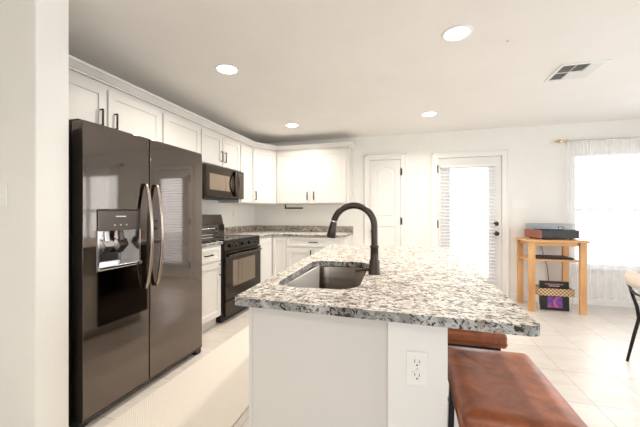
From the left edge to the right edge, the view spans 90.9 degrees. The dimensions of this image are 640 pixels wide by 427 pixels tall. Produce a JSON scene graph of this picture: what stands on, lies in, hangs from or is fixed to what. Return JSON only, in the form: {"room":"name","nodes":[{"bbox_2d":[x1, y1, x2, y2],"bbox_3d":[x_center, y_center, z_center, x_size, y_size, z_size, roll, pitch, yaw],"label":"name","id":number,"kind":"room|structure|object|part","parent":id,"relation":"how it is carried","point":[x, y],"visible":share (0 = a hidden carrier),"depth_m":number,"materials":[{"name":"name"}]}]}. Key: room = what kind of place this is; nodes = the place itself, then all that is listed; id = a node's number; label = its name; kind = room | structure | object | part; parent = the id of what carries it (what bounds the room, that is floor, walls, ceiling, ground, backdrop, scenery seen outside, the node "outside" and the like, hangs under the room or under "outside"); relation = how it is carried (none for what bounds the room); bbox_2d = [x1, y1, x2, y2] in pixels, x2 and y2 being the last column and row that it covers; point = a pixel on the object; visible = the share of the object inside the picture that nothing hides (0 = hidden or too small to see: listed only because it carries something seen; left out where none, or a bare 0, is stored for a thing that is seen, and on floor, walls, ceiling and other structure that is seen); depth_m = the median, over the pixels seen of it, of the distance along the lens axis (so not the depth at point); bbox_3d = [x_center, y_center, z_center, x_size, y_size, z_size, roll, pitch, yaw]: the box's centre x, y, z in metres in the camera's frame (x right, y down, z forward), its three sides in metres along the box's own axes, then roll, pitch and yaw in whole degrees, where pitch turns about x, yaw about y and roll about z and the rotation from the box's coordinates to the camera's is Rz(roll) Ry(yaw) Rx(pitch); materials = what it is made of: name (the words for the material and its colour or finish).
{"room":"kitchen","nodes":[
{"label":"kitchen","id":0,"kind":"room"},
{"bbox_2d":[0,0,68,426],"bbox_3d":[-2.167,0.000,1.851,1.630,2.440,0.160,0,0,16],"label":"wall","id":1,"kind":"structure","parent":0,"point":[34,34],"depth_m":1.60,"materials":[{"name":"paint"}]},
{"bbox_2d":[0,184,7,205],"bbox_3d":[-1.627,-0.095,1.608,0.070,0.115,0.016,0,0,16],"label":"light switch","id":2,"kind":"object","parent":1,"relation":"attached to","point":[3,187],"visible":1,"depth_m":1.60,"materials":[{"name":"white plastic"}]},
{"bbox_2d":[69,69,253,226],"bbox_3d":[-1.697,0.000,3.812,0.120,2.440,3.870,0,0,16],"label":"wall","id":3,"kind":"structure","parent":0,"point":[244,214],"depth_m":4.76,"materials":[{"name":"paint"}]},
{"bbox_2d":[69,70,160,141],"bbox_3d":[-1.811,-0.791,2.463,0.376,0.422,1.199,0,0,16],"label":"upper cabinet","id":4,"kind":"object","parent":3,"relation":"attached to","point":[90,100],"visible":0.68,"depth_m":2.48,"materials":[{"name":"paint"}]},
{"bbox_3d":[-1.745,-0.781,2.155,0.019,0.372,0.602,0,0,16],"label":"door","id":5,"kind":"part","parent":4,"relation":"part of","materials":[{"name":"paint"}]},
{"bbox_3d":[-1.653,-0.730,2.388,0.032,0.128,0.014,0,0,16],"label":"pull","id":6,"kind":"part","parent":4,"relation":"part of","materials":[{"name":"black metal"}]},
{"bbox_3d":[-1.621,-0.730,2.505,0.032,0.128,0.014,0,0,16],"label":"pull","id":7,"kind":"part","parent":4,"relation":"part of","materials":[{"name":"black metal"}]},
{"bbox_3d":[-1.585,-0.781,2.725,0.019,0.372,0.547,0,0,16],"label":"door","id":8,"kind":"part","parent":4,"relation":"part of","materials":[{"name":"paint"}]},
{"bbox_2d":[161,109,200,153],"bbox_3d":[-1.587,-0.576,3.326,0.344,0.852,0.582,0,0,16],"label":"upper cabinet","id":9,"kind":"object","parent":3,"relation":"attached to","point":[177,131],"visible":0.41,"depth_m":3.24,"materials":[{"name":"paint"}]},
{"bbox_2d":[69,55,356,150],"bbox_3d":[-1.022,-1.037,3.760,1.234,0.066,4.017,0,0,38],"label":"crown molding","id":10,"kind":"structure","parent":3,"relation":"attached to","point":[77,65],"depth_m":3.06,"materials":[{"name":"paint"}]},
{"bbox_2d":[200,125,239,170],"bbox_3d":[-1.377,-0.788,4.017,0.376,0.427,0.861,0,0,16],"label":"upper cabinet","id":11,"kind":"object","parent":3,"relation":"attached to","point":[217,149],"visible":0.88,"depth_m":3.91,"materials":[{"name":"paint"}]},
{"bbox_3d":[-1.293,-0.778,3.773,0.019,0.377,0.412,0,0,16],"label":"door","id":12,"kind":"part","parent":11,"relation":"part of","materials":[{"name":"paint"}]},
{"bbox_2d":[202,163,243,199],"bbox_3d":[-1.340,-0.377,4.006,0.445,0.387,0.852,0,0,16],"label":"microwave","id":13,"kind":"object","parent":11,"relation":"attached to","point":[218,183],"visible":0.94,"depth_m":3.86,"materials":[{"name":"black metal"}]},
{"bbox_3d":[-1.100,-0.388,4.108,0.027,0.328,0.076,0,0,-7],"label":"handle","id":14,"kind":"part","parent":13,"relation":"part of","materials":[{"name":"brown metal"}]},
{"bbox_3d":[-1.086,-0.388,4.158,0.027,0.328,0.076,0,0,38],"label":"handle","id":15,"kind":"part","parent":13,"relation":"part of","materials":[{"name":"brown metal"}]},
{"bbox_3d":[-1.087,-0.382,4.299,0.027,0.370,0.147,0,0,16],"label":"control panel","id":16,"kind":"part","parent":13,"relation":"part of","materials":[{"name":"black metal"}]},
{"bbox_3d":[-1.179,-0.778,4.183,0.019,0.377,0.416,0,0,16],"label":"door","id":17,"kind":"part","parent":11,"relation":"part of","materials":[{"name":"paint"}]},
{"bbox_2d":[219,142,251,203],"bbox_3d":[-1.229,-0.576,4.607,0.344,0.852,0.353,0,0,16],"label":"upper cabinet","id":18,"kind":"object","parent":3,"relation":"attached to","point":[245,150],"visible":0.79,"depth_m":4.58,"materials":[{"name":"paint"}]},
{"bbox_3d":[-1.071,-0.566,4.566,0.019,0.802,0.310,0,0,16],"label":"door","id":19,"kind":"part","parent":18,"relation":"part of","materials":[{"name":"paint"}]},
{"bbox_2d":[246,147,280,204],"bbox_3d":[-0.978,-0.576,5.101,0.562,0.852,0.730,0,0,16],"label":"upper cabinet","id":20,"kind":"object","parent":3,"relation":"attached to","point":[264,162],"visible":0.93,"depth_m":4.89,"materials":[{"name":"paint"}]},
{"bbox_3d":[-0.860,-0.566,4.894,0.418,0.802,0.019,0,0,-44],"label":"door","id":21,"kind":"part","parent":20,"relation":"part of","materials":[{"name":"paint"}]},
{"bbox_2d":[69,0,639,142],"bbox_3d":[0.590,-1.295,0.624,7.900,0.150,8.820,0,0,16],"label":"ceiling","id":22,"kind":"structure","parent":0,"point":[333,69],"depth_m":2.51,"materials":[{"name":"paint"}]},
{"bbox_2d":[215,64,238,74],"bbox_3d":[-0.784,-1.215,2.659,0.196,0.010,0.196,0,0,16],"label":"recessed light","id":23,"kind":"object","parent":22,"relation":"in","point":[229,69],"visible":1,"depth_m":2.65,"materials":[{"name":"paint"}]},
{"bbox_2d":[285,123,298,126],"bbox_3d":[-0.386,-1.215,4.344,0.196,0.010,0.196,0,0,16],"label":"recessed light","id":24,"kind":"object","parent":22,"relation":"in","point":[287,124],"visible":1,"depth_m":4.34,"materials":[{"name":"beige"}]},
{"bbox_2d":[421,111,437,116],"bbox_3d":[1.335,-1.215,3.853,0.196,0.010,0.196,0,0,16],"label":"recessed light","id":25,"kind":"object","parent":22,"relation":"in","point":[429,113],"visible":1,"depth_m":3.83,"materials":[{"name":"beige"}]},
{"bbox_2d":[441,24,472,41],"bbox_3d":[0.926,-1.215,2.130,0.196,0.010,0.196,0,0,16],"label":"recessed light","id":26,"kind":"object","parent":22,"relation":"in","point":[458,32],"visible":1,"depth_m":2.11,"materials":[{"name":"beige"}]},
{"bbox_2d":[544,59,611,81],"bbox_3d":[2.186,-1.213,2.697,0.340,0.013,0.340,0,0,16],"label":"ceiling vent","id":27,"kind":"object","parent":22,"relation":"in","point":[583,69],"visible":1,"depth_m":2.68,"materials":[{"name":"metal"}]},
{"bbox_2d":[69,300,639,426],"bbox_3d":[0.590,1.270,0.624,7.900,0.100,8.820,0,0,16],"label":"floor","id":28,"kind":"structure","parent":0,"point":[583,357],"depth_m":2.61,"materials":[{"name":"tile"}]},
{"bbox_2d":[69,118,201,426],"bbox_3d":[-1.536,0.341,2.363,0.890,1.758,1.058,0,0,16],"label":"refrigerator","id":29,"kind":"object","parent":28,"relation":"on","point":[135,201],"visible":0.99,"depth_m":2.04,"materials":[{"name":"black metal"}]},
{"bbox_3d":[-1.298,0.325,1.991,0.084,1.700,0.468,0,0,16],"label":"freezer door","id":30,"kind":"part","parent":29,"relation":"part of","materials":[{"name":"black metal"}]},
{"bbox_3d":[-1.282,0.043,1.992,0.060,0.124,0.305,0,0,16],"label":"dispenser panel","id":31,"kind":"part","parent":29,"relation":"part of","materials":[{"name":"black metal"}]},
{"bbox_3d":[-1.167,0.155,2.154,0.066,0.720,0.024,0,0,16],"label":"handle","id":32,"kind":"part","parent":29,"relation":"part of","materials":[{"name":"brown metal"}]},
{"bbox_3d":[-1.141,0.155,2.246,0.066,0.720,0.024,0,0,16],"label":"handle","id":33,"kind":"part","parent":29,"relation":"part of","materials":[{"name":"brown metal"}]},
{"bbox_3d":[-1.155,0.325,2.504,0.084,1.700,0.582,0,0,16],"label":"fresh food door","id":34,"kind":"part","parent":29,"relation":"part of","materials":[{"name":"black metal"}]},
{"bbox_2d":[104,325,248,426],"bbox_3d":[-0.769,1.215,2.135,0.700,0.010,2.800,0,0,16],"label":"runner rug","id":35,"kind":"object","parent":28,"relation":"on","point":[213,391],"visible":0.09,"depth_m":2.09,"materials":[{"name":"beige fabric"}]},
{"bbox_2d":[202,244,221,331],"bbox_3d":[-1.445,0.778,3.246,0.662,0.884,0.615,0,0,16],"label":"base cabinet","id":36,"kind":"object","parent":28,"relation":"on","point":[211,255],"visible":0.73,"depth_m":3.29,"materials":[{"name":"paint"}]},
{"bbox_3d":[-1.166,0.430,3.168,0.019,0.150,0.565,0,0,16],"label":"drawer","id":37,"kind":"part","parent":36,"relation":"part of","materials":[{"name":"paint"}]},
{"bbox_3d":[-1.166,0.812,3.168,0.019,0.585,0.565,0,0,16],"label":"door","id":38,"kind":"part","parent":36,"relation":"part of","materials":[{"name":"paint"}]},
{"bbox_2d":[202,241,222,246],"bbox_3d":[-1.456,0.320,3.252,0.640,0.030,0.622,0,0,16],"label":"countertop","id":39,"kind":"structure","parent":36,"relation":"on","point":[205,244],"depth_m":3.31,"materials":[{"name":"stone"}]},
{"bbox_2d":[202,224,218,242],"bbox_3d":[-1.277,0.212,3.264,0.336,0.185,0.400,0,0,16],"label":"toaster oven","id":40,"kind":"object","parent":39,"relation":"on","point":[210,233],"visible":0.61,"depth_m":3.25,"materials":[{"name":"black metal"}]},
{"bbox_3d":[-1.158,0.207,3.184,0.013,0.135,0.270,0,0,16],"label":"glass door","id":41,"kind":"part","parent":40,"relation":"part of","materials":[{"name":"black glass"}]},
{"bbox_3d":[-1.110,0.205,3.368,0.007,0.140,0.080,0,0,16],"label":"panel","id":42,"kind":"part","parent":40,"relation":"part of","materials":[{"name":"black metal"}]},
{"bbox_2d":[202,215,261,322],"bbox_3d":[-1.210,0.618,3.956,0.722,1.205,0.854,0,0,16],"label":"range","id":43,"kind":"object","parent":28,"relation":"on","point":[240,254],"visible":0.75,"depth_m":3.76,"materials":[{"name":"black metal"}]},
{"bbox_3d":[-1.468,0.220,4.028,0.018,0.140,0.834,0,0,16],"label":"backguard glass","id":44,"kind":"part","parent":43,"relation":"part of","materials":[{"name":"black glass"}]},
{"bbox_3d":[-0.940,1.060,3.881,0.038,0.170,0.846,0,0,16],"label":"drawer","id":45,"kind":"part","parent":43,"relation":"part of","materials":[{"name":"black metal"}]},
{"bbox_2d":[218,234,258,241],"bbox_3d":[-1.211,0.305,3.956,0.560,0.020,0.854,0,0,16],"label":"cooktop","id":46,"kind":"object","parent":43,"relation":"in","point":[222,237],"depth_m":3.93,"materials":[{"name":"black glass"}]},
{"bbox_3d":[-0.953,0.367,3.884,0.035,0.105,0.854,0,0,16],"label":"control panel","id":47,"kind":"part","parent":43,"relation":"part of","materials":[{"name":"black metal"}]},
{"bbox_3d":[-0.939,0.697,3.881,0.040,0.537,0.846,0,0,16],"label":"oven door","id":48,"kind":"part","parent":43,"relation":"part of","materials":[{"name":"black metal"}]},
{"bbox_3d":[-0.892,0.471,3.868,0.064,0.032,0.779,0,0,16],"label":"handle","id":49,"kind":"part","parent":43,"relation":"part of","materials":[{"name":"black metal"}]},
{"bbox_2d":[259,236,271,281],"bbox_3d":[-1.077,0.778,4.620,0.630,0.884,0.470,0,0,16],"label":"base cabinet","id":50,"kind":"object","parent":28,"relation":"on","point":[265,242],"visible":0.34,"depth_m":4.57,"materials":[{"name":"paint"}]},
{"bbox_2d":[272,235,351,275],"bbox_3d":[-0.113,0.778,4.891,1.120,0.884,0.664,0,0,16],"label":"base cabinet","id":51,"kind":"object","parent":28,"relation":"on","point":[287,251],"visible":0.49,"depth_m":4.67,"materials":[{"name":"paint"}]},
{"bbox_3d":[-0.612,0.725,4.729,0.205,0.740,0.019,0,0,16],"label":"door","id":52,"kind":"part","parent":51,"relation":"part of","materials":[{"name":"paint"}]},
{"bbox_2d":[226,231,352,237],"bbox_3d":[-0.456,0.320,4.766,1.752,0.030,1.099,0,0,16],"label":"countertop","id":53,"kind":"structure","parent":51,"relation":"on","point":[261,234],"depth_m":4.80,"materials":[{"name":"stone"}]},
{"bbox_3d":[-0.294,0.802,4.640,0.417,0.585,0.019,0,0,16],"label":"door","id":54,"kind":"part","parent":51,"relation":"part of","materials":[{"name":"paint"}]},
{"bbox_3d":[-0.090,0.417,4.583,0.840,0.135,0.019,0,0,16],"label":"drawer","id":55,"kind":"part","parent":51,"relation":"part of","materials":[{"name":"paint"}]},
{"bbox_2d":[249,266,447,426],"bbox_3d":[0.303,0.778,2.002,0.729,0.884,1.940,0,0,16],"label":"kitchen island","id":56,"kind":"object","parent":28,"relation":"on","point":[306,369],"visible":0.65,"depth_m":1.08,"materials":[{"name":"paint"}]},
{"bbox_3d":[-0.016,0.778,1.113,0.502,0.884,0.015,0,0,16],"label":"panel","id":57,"kind":"part","parent":56,"relation":"part of","materials":[{"name":"paint"}]},
{"bbox_2d":[235,244,539,336],"bbox_3d":[0.356,0.320,1.986,1.087,0.030,2.062,0,0,16],"label":"island countertop","id":58,"kind":"structure","parent":56,"relation":"on","point":[427,286],"depth_m":1.19,"materials":[{"name":"stone"}]},
{"bbox_2d":[286,266,365,288],"bbox_3d":[0.057,0.448,1.645,0.404,0.225,0.774,0,0,13],"label":"sink","id":59,"kind":"object","parent":58,"relation":"in","point":[330,277],"visible":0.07,"depth_m":2.00,"materials":[{"name":"silver metal"}]},
{"bbox_2d":[326,202,380,274],"bbox_3d":[0.167,0.124,1.610,0.281,0.362,0.081,0,0,16],"label":"faucet","id":60,"kind":"object","parent":58,"relation":"on","point":[374,263],"visible":1,"depth_m":1.58,"materials":[{"name":"brown metal"}]},
{"bbox_3d":[0.175,0.054,1.618,0.240,0.222,0.032,0,0,16],"label":"spout","id":61,"kind":"part","parent":60,"relation":"part of","materials":[{"name":"brown metal"}]},
{"bbox_3d":[0.216,0.282,1.582,0.088,0.021,0.020,0,0,-9],"label":"lever","id":62,"kind":"part","parent":60,"relation":"part of","materials":[{"name":"brown metal"}]},
{"bbox_2d":[406,351,427,386],"bbox_3d":[0.305,0.488,0.990,0.064,0.106,0.008,0,0,16],"label":"wall outlet","id":63,"kind":"object","parent":56,"relation":"attached to","point":[416,362],"visible":1,"depth_m":0.99,"materials":[{"name":"white plastic"}]},
{"bbox_2d":[412,357,422,366],"bbox_3d":[0.304,0.467,0.988,0.033,0.029,0.004,0,0,16],"label":"receptacle","id":64,"kind":"object","parent":63,"relation":"attached to","point":[416,361],"depth_m":0.99,"materials":[{"name":"white plastic"}]},
{"bbox_2d":[412,371,422,380],"bbox_3d":[0.304,0.509,0.988,0.033,0.029,0.004,0,0,16],"label":"receptacle","id":65,"kind":"object","parent":63,"relation":"attached to","point":[416,375],"depth_m":0.99,"materials":[{"name":"white plastic"}]},
{"bbox_2d":[448,328,507,350],"bbox_3d":[0.791,0.893,1.757,0.331,0.653,0.509,0,0,16],"label":"bar stool","id":66,"kind":"object","parent":28,"relation":"on","point":[456,337],"visible":0.14,"depth_m":1.51,"materials":[{"name":"brown leather"}]},
{"bbox_3d":[0.791,0.651,1.757,0.280,0.022,0.420,0,0,16],"label":"seat frame","id":67,"kind":"part","parent":66,"relation":"part of","materials":[{"name":"black metal"}]},
{"bbox_2d":[448,346,587,426],"bbox_3d":[0.624,0.893,1.084,0.331,0.653,0.509,0,0,16],"label":"bar stool","id":68,"kind":"object","parent":28,"relation":"on","point":[488,388],"visible":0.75,"depth_m":1.01,"materials":[{"name":"brown leather"}]},
{"bbox_3d":[0.547,0.932,1.321,0.037,0.575,0.037,0,0,16],"label":"leg","id":69,"kind":"part","parent":68,"relation":"part of","materials":[{"name":"black metal"}]},
{"bbox_2d":[514,237,589,314],"bbox_3d":[2.949,0.773,4.054,0.660,0.893,0.495,0,0,16],"label":"side table","id":70,"kind":"object","parent":28,"relation":"on","point":[531,242],"visible":0.88,"depth_m":3.92,"materials":[{"name":"brown wood"}]},
{"bbox_3d":[2.751,0.786,4.330,0.070,0.868,0.040,0,0,16],"label":"leg","id":71,"kind":"part","parent":70,"relation":"part of","materials":[{"name":"brown wood"}]},
{"bbox_3d":[2.647,0.786,3.938,0.070,0.868,0.040,0,0,16],"label":"leg","id":72,"kind":"part","parent":70,"relation":"part of","materials":[{"name":"brown wood"}]},
{"bbox_2d":[518,255,578,262],"bbox_3d":[2.954,0.585,4.071,0.590,0.020,0.420,0,0,16],"label":"shelf","id":73,"kind":"object","parent":70,"relation":"attached to","point":[530,259],"depth_m":3.93,"materials":[{"name":"brown wood"}]},
{"bbox_2d":[524,223,579,239],"bbox_3d":[2.995,0.227,4.090,0.458,0.200,0.360,0,0,5],"label":"record player","id":74,"kind":"object","parent":70,"relation":"on","point":[559,233],"visible":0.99,"depth_m":3.93},
{"bbox_3d":[2.775,0.259,4.108,0.016,0.104,0.360,0,0,5],"label":"panel","id":75,"kind":"part","parent":74,"relation":"part of","materials":[{"name":"brown wood"}]},
{"bbox_3d":[2.955,0.208,4.093,0.300,0.010,0.300,0,0,5],"label":"platter","id":76,"kind":"part","parent":74,"relation":"part of","materials":[{"name":"black plastic"}]},
{"bbox_2d":[535,255,573,259],"bbox_3d":[3.003,0.566,4.098,0.400,0.018,0.280,0,0,16],"label":"case","id":77,"kind":"object","parent":70,"relation":"on","point":[536,256],"visible":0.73,"depth_m":4.00,"materials":[{"name":"plastic"}]},
{"bbox_3d":[3.261,0.786,4.187,0.070,0.868,0.040,0,0,16],"label":"leg","id":78,"kind":"part","parent":70,"relation":"part of","materials":[{"name":"brown wood"}]},
{"bbox_3d":[3.167,0.786,3.793,0.070,0.868,0.040,0,0,16],"label":"leg","id":79,"kind":"part","parent":70,"relation":"part of","materials":[{"name":"brown wood"}]},
{"bbox_2d":[535,284,574,312],"bbox_3d":[2.953,1.074,4.014,0.400,0.289,0.224,0,0,16],"label":"rack","id":80,"kind":"object","parent":28,"relation":"on","point":[538,291],"visible":0.58,"depth_m":3.91,"materials":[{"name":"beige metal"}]},
{"bbox_2d":[540,281,568,310],"bbox_3d":[2.933,1.030,3.942,0.314,0.360,0.015,0,0,16],"label":"record sleeve","id":81,"kind":"object","parent":80,"relation":"in","point":[559,303],"visible":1,"depth_m":3.94,"materials":[{"name":"black cardboard"}]},
{"bbox_2d":[548,296,562,307],"bbox_3d":[2.937,1.107,3.936,0.160,0.135,0.001,0,-2,16],"label":"picture","id":82,"kind":"object","parent":81,"relation":"attached to","point":[556,302],"depth_m":3.93},
{"bbox_2d":[624,270,639,361],"bbox_3d":[2.688,0.842,2.312,0.565,0.760,0.500,0,0,16],"label":"dining chair","id":83,"kind":"object","parent":28,"relation":"on","point":[632,278],"visible":1,"depth_m":2.56,"materials":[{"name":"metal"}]},
{"bbox_3d":[2.455,0.520,2.377,0.081,0.116,0.500,0,0,16],"label":"backrest","id":84,"kind":"part","parent":83,"relation":"part of","materials":[{"name":"beige fabric"}]},
{"bbox_3d":[2.450,0.595,2.389,0.062,0.077,0.448,0,0,16],"label":"rail","id":85,"kind":"part","parent":83,"relation":"part of","materials":[{"name":"black metal"}]},
{"bbox_2d":[254,119,639,301],"bbox_3d":[2.196,0.000,4.666,6.920,2.440,0.130,0,0,16],"label":"wall","id":86,"kind":"structure","parent":0,"point":[541,169],"depth_m":4.43,"materials":[{"name":"paint"}]},
{"bbox_2d":[224,225,352,233],"bbox_3d":[-0.456,0.255,4.766,1.752,0.099,1.096,0,0,16],"label":"backsplash","id":87,"kind":"structure","parent":86,"relation":"attached to","point":[227,230],"depth_m":5.24,"materials":[{"name":"stone"}]},
{"bbox_2d":[277,147,351,204],"bbox_3d":[-0.099,-0.576,5.039,1.169,0.852,0.376,0,0,16],"label":"upper cabinet","id":88,"kind":"object","parent":86,"relation":"attached to","point":[308,176],"visible":0.99,"depth_m":4.88,"materials":[{"name":"paint"}]},
{"bbox_2d":[284,204,302,208],"bbox_3d":[-0.428,-0.113,5.103,0.320,0.074,0.060,0,0,16],"label":"paper towel holder","id":89,"kind":"object","parent":88,"relation":"attached to","point":[284,204],"visible":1,"depth_m":5.10,"materials":[{"name":"brown metal"}]},
{"bbox_3d":[-0.424,-0.087,5.102,0.310,0.024,0.024,0,0,16],"label":"rod","id":90,"kind":"part","parent":89,"relation":"part of","materials":[{"name":"brown metal"}]},
{"bbox_3d":[-0.425,-0.566,4.978,0.551,0.802,0.019,0,0,16],"label":"door","id":91,"kind":"part","parent":88,"relation":"part of","materials":[{"name":"paint"}]},
{"bbox_3d":[0.134,-0.566,4.822,0.535,0.802,0.019,0,0,16],"label":"door","id":92,"kind":"part","parent":88,"relation":"part of","materials":[{"name":"paint"}]},
{"bbox_2d":[365,153,405,245],"bbox_3d":[1.017,0.150,4.915,0.640,2.140,0.026,0,0,16],"label":"trim","id":93,"kind":"structure","parent":86,"relation":"attached to","point":[368,158],"depth_m":4.89,"materials":[{"name":"paint"}]},
{"bbox_2d":[370,159,401,245],"bbox_3d":[1.022,0.190,4.882,0.492,2.045,0.084,0,0,16],"label":"door","id":94,"kind":"structure","parent":86,"relation":"in","point":[385,175],"depth_m":4.91,"materials":[{"name":"paint"}]},
{"bbox_2d":[437,156,501,291],"bbox_3d":[2.180,0.200,4.628,0.869,2.040,0.192,0,0,16],"label":"door","id":95,"kind":"structure","parent":86,"relation":"in","point":[493,163],"depth_m":4.54,"materials":[{"name":"paint"}]},
{"bbox_3d":[2.178,0.133,4.599,0.565,1.645,0.010,0,0,16],"label":"glass frame","id":96,"kind":"part","parent":95,"relation":"part of","materials":[{"name":"glass"}]},
{"bbox_2d":[432,149,508,297],"bbox_3d":[2.176,0.156,4.591,1.023,2.128,0.026,0,0,16],"label":"trim","id":97,"kind":"structure","parent":86,"relation":"attached to","point":[504,153],"depth_m":4.47,"materials":[{"name":"paint"}]},
{"bbox_2d":[512,200,528,207],"bbox_3d":[2.809,-0.133,4.419,0.198,0.100,0.016,0,0,16],"label":"light switch","id":98,"kind":"object","parent":86,"relation":"attached to","point":[515,203],"visible":1,"depth_m":4.41,"materials":[{"name":"white plastic"}]},
{"bbox_2d":[510,294,639,307],"bbox_3d":[4.040,1.177,4.077,2.810,0.085,0.014,0,0,16],"label":"baseboard","id":99,"kind":"structure","parent":86,"relation":"attached to","point":[599,302],"depth_m":4.16,"materials":[{"name":"paint"}]},
{"bbox_2d":[555,136,639,144],"bbox_3d":[4.240,-0.970,3.986,2.195,0.070,0.080,0,0,16],"label":"curtain rod","id":100,"kind":"object","parent":86,"relation":"attached to","point":[559,140],"visible":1,"depth_m":4.16,"materials":[{"name":"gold metal"}]},
{"bbox_3d":[4.292,-0.975,3.957,2.080,0.018,0.018,0,0,16],"label":"rod","id":101,"kind":"part","parent":100,"relation":"part of","materials":[{"name":"silver metal"}]},
{"bbox_2d":[571,151,639,271],"bbox_3d":[4.279,-0.036,4.059,1.800,1.563,0.140,0,0,16],"label":"window","id":102,"kind":"structure","parent":86,"relation":"in","point":[590,266],"depth_m":4.21,"materials":[{"name":"paint"}]},
{"bbox_3d":[4.272,0.732,4.035,1.800,0.026,0.090,0,0,16],"label":"sill","id":103,"kind":"part","parent":102,"relation":"part of","materials":[{"name":"paint"}]},
{"bbox_3d":[4.291,-0.050,4.102,1.680,0.044,0.040,0,0,16],"label":"meeting rail","id":104,"kind":"part","parent":102,"relation":"part of","materials":[{"name":"paint"}]},
{"label":"outside","id":105,"kind":"structure","parent":0,"visible":0},
{"bbox_2d":[451,239,639,277],"bbox_3d":[3.369,1.340,10.579,27.600,0.120,11.850,0,0,16],"label":"ground","id":106,"kind":"structure","parent":105,"point":[597,252],"depth_m":10.34,"materials":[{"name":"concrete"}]}
]}

